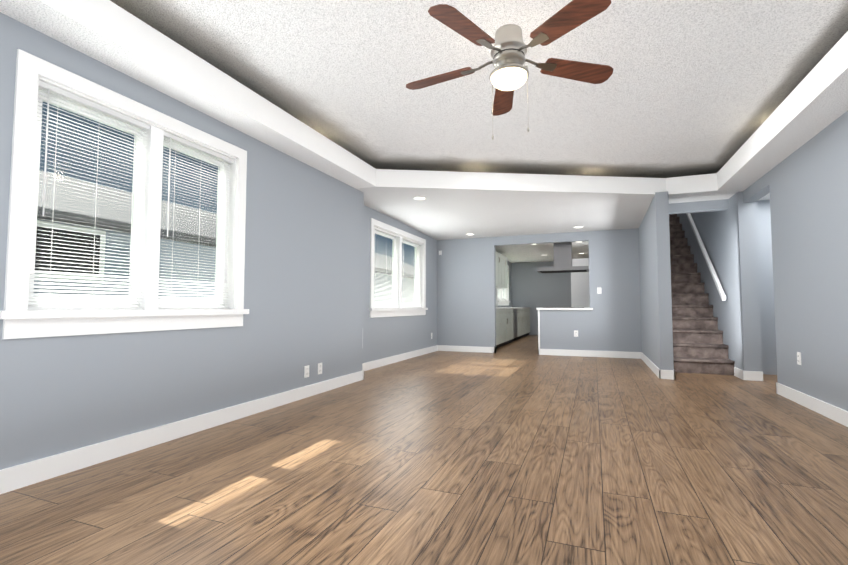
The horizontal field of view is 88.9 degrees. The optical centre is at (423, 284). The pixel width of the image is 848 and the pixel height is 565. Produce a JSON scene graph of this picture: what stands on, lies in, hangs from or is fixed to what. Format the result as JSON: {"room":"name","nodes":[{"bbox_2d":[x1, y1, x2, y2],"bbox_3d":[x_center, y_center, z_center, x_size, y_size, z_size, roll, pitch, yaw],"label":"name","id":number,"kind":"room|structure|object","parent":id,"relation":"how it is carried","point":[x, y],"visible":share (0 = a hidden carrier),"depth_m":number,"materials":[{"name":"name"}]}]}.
{"room":"empty living room","nodes":[
{"label":"empty living room","id":0,"kind":"room"},
{"bbox_2d":[0,12,363,469],"bbox_3d":[-2.063,-0.365,3.059,0.560,2.890,5.590,-1,-3,21],"label":"wall","id":1,"kind":"structure","parent":0,"point":[303,286],"depth_m":3.30,"materials":[{"name":"grey paint"}]},
{"bbox_2d":[0,49,248,338],"bbox_3d":[-1.862,-0.430,2.945,0.200,1.488,1.636,-1,-3,21],"label":"window","id":2,"kind":"structure","parent":1,"relation":"in","point":[19,318],"depth_m":2.77,"materials":[{"name":"white"}]},
{"bbox_2d":[28,80,149,309],"bbox_3d":[-1.978,-0.469,2.599,0.044,1.242,0.635,-1,-3,21],"label":"window blind","id":3,"kind":"object","parent":2,"relation":"attached to","point":[49,88],"visible":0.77,"depth_m":2.54,"materials":[{"name":"white plastic"}]},
{"bbox_2d":[158,131,233,308],"bbox_3d":[-1.710,-0.433,3.280,0.044,1.242,0.635,-1,-3,21],"label":"window blind","id":4,"kind":"object","parent":2,"relation":"attached to","point":[172,137],"visible":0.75,"depth_m":3.24,"materials":[{"name":"white plastic"}]},
{"bbox_2d":[0,370,366,493],"bbox_3d":[-1.756,1.021,2.981,0.016,0.115,5.406,-1,-3,21],"label":"baseboard","id":5,"kind":"structure","parent":1,"relation":"attached to","point":[28,473],"depth_m":2.80,"materials":[{"name":"white wood"}]},
{"bbox_2d":[304,365,308,377],"bbox_3d":[-1.197,0.893,4.422,0.009,0.118,0.075,-1,-3,21],"label":"electrical outlet","id":6,"kind":"object","parent":1,"relation":"attached to","point":[306,371],"visible":1,"depth_m":4.41,"materials":[{"name":"white plastic"}]},
{"bbox_2d":[318,363,321,374],"bbox_3d":[-1.113,0.904,4.636,0.009,0.118,0.075,-1,-3,21],"label":"electrical outlet","id":7,"kind":"object","parent":1,"relation":"attached to","point":[319,368],"visible":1,"depth_m":4.62,"materials":[{"name":"white plastic"}]},
{"bbox_2d":[362,205,436,362],"bbox_3d":[-0.481,-0.131,7.523,0.200,2.890,3.890,-1,-3,21],"label":"wall","id":8,"kind":"structure","parent":0,"point":[384,337],"depth_m":7.29,"materials":[{"name":"grey paint"}]},
{"bbox_2d":[369,218,427,317],"bbox_3d":[-0.438,-0.192,7.499,0.200,1.488,2.306,-1,-3,21],"label":"window","id":9,"kind":"structure","parent":8,"relation":"in","point":[420,253],"depth_m":7.47,"materials":[{"name":"white"}]},
{"bbox_2d":[374,227,398,307],"bbox_3d":[-0.615,-0.239,6.997,0.044,1.242,0.970,-1,-3,21],"label":"window blind","id":10,"kind":"object","parent":9,"relation":"attached to","point":[397,236],"visible":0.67,"depth_m":6.99,"materials":[{"name":"white plastic"}]},
{"bbox_2d":[402,237,421,307],"bbox_3d":[-0.225,-0.187,7.989,0.044,1.242,0.970,-1,-3,21],"label":"window blind","id":11,"kind":"object","parent":9,"relation":"attached to","point":[417,305],"visible":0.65,"depth_m":7.97,"materials":[{"name":"white plastic"}]},
{"bbox_2d":[362,346,439,369],"bbox_3d":[-0.404,1.250,7.351,0.016,0.115,3.760,-1,-3,21],"label":"baseboard","id":12,"kind":"structure","parent":8,"relation":"attached to","point":[370,365],"depth_m":7.20,"materials":[{"name":"white wood"}]},
{"bbox_2d":[0,335,847,564],"bbox_3d":[2.438,1.312,6.495,6.370,0.100,15.470,-1,-3,21],"label":"floor","id":13,"kind":"structure","parent":0,"point":[520,451],"depth_m":2.28,"materials":[{"name":"laminate"}]},
{"bbox_2d":[496,336,499,348],"bbox_3d":[1.196,0.966,9.168,0.617,0.870,0.460,-1,-3,21],"label":"base cabinet","id":14,"kind":"object","parent":13,"relation":"on","point":[497,337],"depth_m":9.42,"materials":[{"name":"grey paint"}]},
{"bbox_2d":[496,309,503,346],"bbox_3d":[1.403,0.994,9.695,0.617,0.870,0.673,-1,-3,21],"label":"base cabinet","id":15,"kind":"object","parent":13,"relation":"on","point":[499,312],"depth_m":9.63,"materials":[{"name":"grey paint"}]},
{"bbox_2d":[504,309,511,344],"bbox_3d":[1.689,1.032,10.423,0.617,0.870,1.000,-1,-3,21],"label":"base cabinet","id":16,"kind":"object","parent":13,"relation":"on","point":[504,326],"depth_m":10.52,"materials":[{"name":"grey paint"}]},
{"bbox_2d":[512,309,515,340],"bbox_3d":[1.939,1.065,11.059,0.617,0.870,0.473,-1,-3,21],"label":"base cabinet","id":17,"kind":"object","parent":13,"relation":"on","point":[512,309],"depth_m":11.05,"materials":[{"name":"grey paint"}]},
{"bbox_2d":[511,309,517,341],"bbox_3d":[2.165,1.093,11.545,0.626,0.866,0.592,-1,-3,21],"label":"dishwasher","id":18,"kind":"object","parent":13,"relation":"on","point":[515,312],"visible":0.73,"depth_m":11.40,"materials":[{"name":"silver metal"}]},
{"bbox_2d":[516,309,519,339],"bbox_3d":[2.347,1.119,12.098,0.617,0.870,0.563,-1,-3,21],"label":"base cabinet","id":19,"kind":"object","parent":13,"relation":"on","point":[518,310],"depth_m":11.94,"materials":[{"name":"grey paint"}]},
{"bbox_2d":[520,309,523,337],"bbox_3d":[2.522,1.143,12.543,0.617,0.870,0.606,-1,-3,21],"label":"base cabinet","id":20,"kind":"object","parent":13,"relation":"on","point":[521,310],"depth_m":12.59,"materials":[{"name":"grey paint"}]},
{"bbox_2d":[524,308,527,335],"bbox_3d":[2.705,1.167,13.008,0.617,0.870,0.606,-1,-3,21],"label":"base cabinet","id":21,"kind":"object","parent":13,"relation":"on","point":[526,309],"depth_m":13.29,"materials":[{"name":"grey paint"}]},
{"bbox_2d":[528,308,529,334],"bbox_3d":[3.095,1.219,14.000,0.617,0.870,0.741,-1,-3,21],"label":"base cabinet","id":22,"kind":"object","parent":13,"relation":"on","point":[528,308],"depth_m":13.92,"materials":[{"name":"grey paint"}]},
{"bbox_2d":[496,307,530,308],"bbox_3d":[2.176,0.644,11.671,0.628,0.035,5.798,-1,-3,21],"label":"countertop","id":23,"kind":"structure","parent":22,"relation":"on","point":[512,307],"depth_m":10.95,"materials":[{"name":"white stone"}]},
{"bbox_2d":[571,258,589,307],"bbox_3d":[4.021,0.434,9.818,1.247,2.000,0.720,-1,-3,21],"label":"pantry cabinet","id":24,"kind":"object","parent":13,"relation":"on","point":[580,293],"visible":0.12,"depth_m":9.66,"materials":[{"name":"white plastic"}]},
{"bbox_2d":[669,214,734,374],"bbox_3d":[4.871,-0.236,8.770,0.812,3.230,5.893,-1,-3,21],"label":"stairs","id":25,"kind":"structure","parent":13,"relation":"on","point":[699,347],"depth_m":6.71,"materials":[{"name":"carpet"}]},
{"bbox_3d":[2.802,0.941,8.601,0.945,0.861,0.605,-1,-3,21],"label":"cabinet","id":26,"kind":"object","parent":13,"relation":"on","visible":0},
{"bbox_2d":[536,308,592,309],"bbox_3d":[2.797,0.487,8.559,1.015,0.040,0.850,-1,-3,21],"label":"countertop","id":27,"kind":"structure","parent":26,"relation":"on","point":[564,308],"depth_m":8.16,"materials":[{"name":"white stone"}]},
{"bbox_2d":[543,307,583,307],"bbox_3d":[2.798,0.467,8.651,0.760,0.008,0.520,-1,-3,21],"label":"cooktop","id":28,"kind":"object","parent":27,"relation":"in","point":[563,307],"visible":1,"depth_m":8.41,"materials":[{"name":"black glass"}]},
{"bbox_2d":[0,0,847,262],"bbox_3d":[2.432,-1.348,6.620,6.370,0.555,15.400,-1,-3,21],"label":"ceiling","id":29,"kind":"structure","parent":0,"point":[444,212],"depth_m":5.34,"materials":[{"name":"white paint"}]},
{"bbox_2d":[413,196,426,199],"bbox_3d":[-0.058,-1.169,5.889,0.190,0.008,0.190,-1,-3,21],"label":"recessed light","id":30,"kind":"object","parent":29,"relation":"attached to","point":[419,198],"visible":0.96,"depth_m":5.89,"materials":[{"name":"white"}]},
{"bbox_2d":[537,242,588,272],"bbox_3d":[2.798,-0.637,8.709,0.960,0.773,0.600,-1,-3,21],"label":"range hood","id":31,"kind":"object","parent":29,"relation":"hanging from","point":[562,257],"visible":0.88,"depth_m":8.57,"materials":[{"name":"silver metal"}]},
{"bbox_2d":[53,0,847,194],"bbox_3d":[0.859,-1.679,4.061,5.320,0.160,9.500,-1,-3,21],"label":"ceiling","id":32,"kind":"structure","parent":0,"point":[692,87],"depth_m":3.36,"materials":[{"name":"white paint"}]},
{"bbox_2d":[406,0,612,139],"bbox_3d":[0.515,-1.306,2.864,1.389,0.709,1.433,-1,-3,21],"label":"fan","id":33,"kind":"object","parent":32,"relation":"hanging from","point":[509,75],"visible":1,"depth_m":2.76,"materials":[{"name":"brown wood"}]},
{"bbox_2d":[498,261,511,306],"bbox_3d":[1.813,0.098,11.913,0.200,2.890,5.970,-1,-3,21],"label":"wall","id":34,"kind":"structure","parent":0,"point":[509,264],"depth_m":14.30,"materials":[{"name":"grey paint"}]},
{"bbox_2d":[495,251,502,286],"bbox_3d":[1.719,-0.358,10.941,0.347,0.840,0.906,-1,-3,21],"label":"upper cabinet","id":35,"kind":"object","parent":34,"relation":"attached to","point":[501,273],"depth_m":10.97,"materials":[{"name":"grey paint"}]},
{"bbox_2d":[496,256,506,288],"bbox_3d":[2.001,-0.320,11.659,0.347,0.840,0.850,-1,-3,21],"label":"upper cabinet","id":36,"kind":"object","parent":34,"relation":"attached to","point":[504,258],"depth_m":11.60,"materials":[{"name":"grey paint"}]},
{"bbox_2d":[497,265,509,305],"bbox_3d":[2.365,0.006,13.191,0.200,1.288,1.836,-1,-3,21],"label":"kitchen window","id":37,"kind":"structure","parent":34,"relation":"in","point":[502,296],"depth_m":13.54,"materials":[{"name":"white glass"}]},
{"bbox_2d":[437,228,641,351],"bbox_3d":[2.007,-0.077,8.565,4.070,2.890,0.130,-1,-3,21],"label":"wall","id":38,"kind":"structure","parent":0,"point":[466,294],"depth_m":8.24,"materials":[{"name":"grey paint"}]},
{"bbox_2d":[440,346,495,352],"bbox_3d":[0.858,1.329,8.865,1.200,0.115,0.016,-1,-3,21],"label":"baseboard","id":39,"kind":"structure","parent":38,"relation":"attached to","point":[446,348],"depth_m":8.83,"materials":[{"name":"white wood"}]},
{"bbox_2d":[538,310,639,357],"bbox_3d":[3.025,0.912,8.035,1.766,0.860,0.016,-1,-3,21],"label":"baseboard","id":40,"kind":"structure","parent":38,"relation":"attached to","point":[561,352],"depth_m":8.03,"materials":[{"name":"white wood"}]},
{"bbox_2d":[597,287,601,293],"bbox_3d":[3.242,0.119,7.993,0.075,0.118,0.012,-1,-3,21],"label":"light switch","id":41,"kind":"object","parent":38,"relation":"attached to","point":[599,290],"visible":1,"depth_m":7.99,"materials":[{"name":"white plastic"}]},
{"bbox_2d":[512,261,570,334],"bbox_3d":[4.528,0.206,13.971,3.330,2.890,0.150,-1,-3,21],"label":"wall","id":42,"kind":"structure","parent":0,"point":[531,286],"depth_m":14.20,"materials":[{"name":"grey paint"}]},
{"bbox_2d":[639,191,673,369],"bbox_3d":[4.641,-1.181,9.562,0.150,5.200,8.400,-1,-3,21],"label":"wall","id":43,"kind":"structure","parent":0,"point":[655,294],"depth_m":5.70,"materials":[{"name":"grey paint"}]},
{"bbox_2d":[640,352,663,378],"bbox_3d":[3.461,1.211,6.611,0.046,0.115,2.316,-1,-3,21],"label":"baseboard","id":44,"kind":"structure","parent":43,"relation":"attached to","point":[659,373],"depth_m":6.17,"materials":[{"name":"white wood"}]},
{"bbox_2d":[664,370,675,379],"bbox_3d":[3.298,1.168,5.784,0.016,0.115,0.656,-1,-3,21],"label":"baseboard","id":45,"kind":"structure","parent":43,"relation":"attached to","point":[671,373],"depth_m":5.49,"materials":[{"name":"white wood"}]},
{"bbox_2d":[669,199,728,213],"bbox_3d":[3.855,-2.493,6.212,0.880,2.930,0.130,-1,-3,21],"label":"wall","id":46,"kind":"structure","parent":0,"point":[700,206],"depth_m":6.07,"materials":[{"name":"grey paint"}]},
{"bbox_2d":[677,111,847,410],"bbox_3d":[3.974,-1.412,5.157,0.190,5.200,13.800,-1,-3,21],"label":"wall","id":47,"kind":"structure","parent":0,"point":[805,185],"depth_m":4.14,"materials":[{"name":"grey paint"}]},
{"bbox_2d":[686,213,725,300],"bbox_3d":[4.735,-0.808,7.435,0.075,2.216,2.946,-1,-3,21],"label":"handrail","id":48,"kind":"object","parent":47,"relation":"attached to","point":[710,266],"visible":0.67,"depth_m":6.83,"materials":[{"name":"white wood"}]},
{"bbox_2d":[734,367,747,379],"bbox_3d":[4.096,1.159,5.617,0.016,0.115,0.386,-1,-3,21],"label":"baseboard","id":49,"kind":"structure","parent":47,"relation":"attached to","point":[739,373],"depth_m":5.53,"materials":[{"name":"white wood"}]},
{"bbox_2d":[797,352,800,364],"bbox_3d":[3.564,0.707,4.110,0.009,0.118,0.075,-1,-3,21],"label":"electrical outlet","id":50,"kind":"object","parent":47,"relation":"attached to","point":[798,358],"visible":1,"depth_m":4.10,"materials":[{"name":"white plastic"}]},
{"bbox_2d":[776,382,847,426],"bbox_3d":[2.636,0.955,1.708,0.036,0.115,6.240,-1,-3,21],"label":"baseboard","id":51,"kind":"structure","parent":47,"relation":"attached to","point":[837,414],"depth_m":3.81,"materials":[{"name":"white wood"}]},
{"bbox_2d":[756,200,776,374],"bbox_3d":[4.924,-0.214,5.942,0.960,2.890,0.130,-1,-3,21],"label":"wall","id":52,"kind":"structure","parent":0,"point":[766,295],"depth_m":5.93,"materials":[{"name":"grey paint"}]},
{"label":"outside","id":53,"kind":"structure","parent":0,"visible":0},
{"bbox_3d":[-11.478,2.230,14.480,25.360,0.100,42.000,-1,-3,21],"label":"ground","id":54,"kind":"structure","parent":53,"visible":0},
{"bbox_2d":[34,170,413,303],"bbox_3d":[-6.419,-0.058,10.460,5.000,4.050,26.800,-1,-3,21],"label":"house","id":55,"kind":"structure","parent":54,"relation":"on","point":[87,213],"depth_m":7.62,"materials":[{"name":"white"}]}
]}

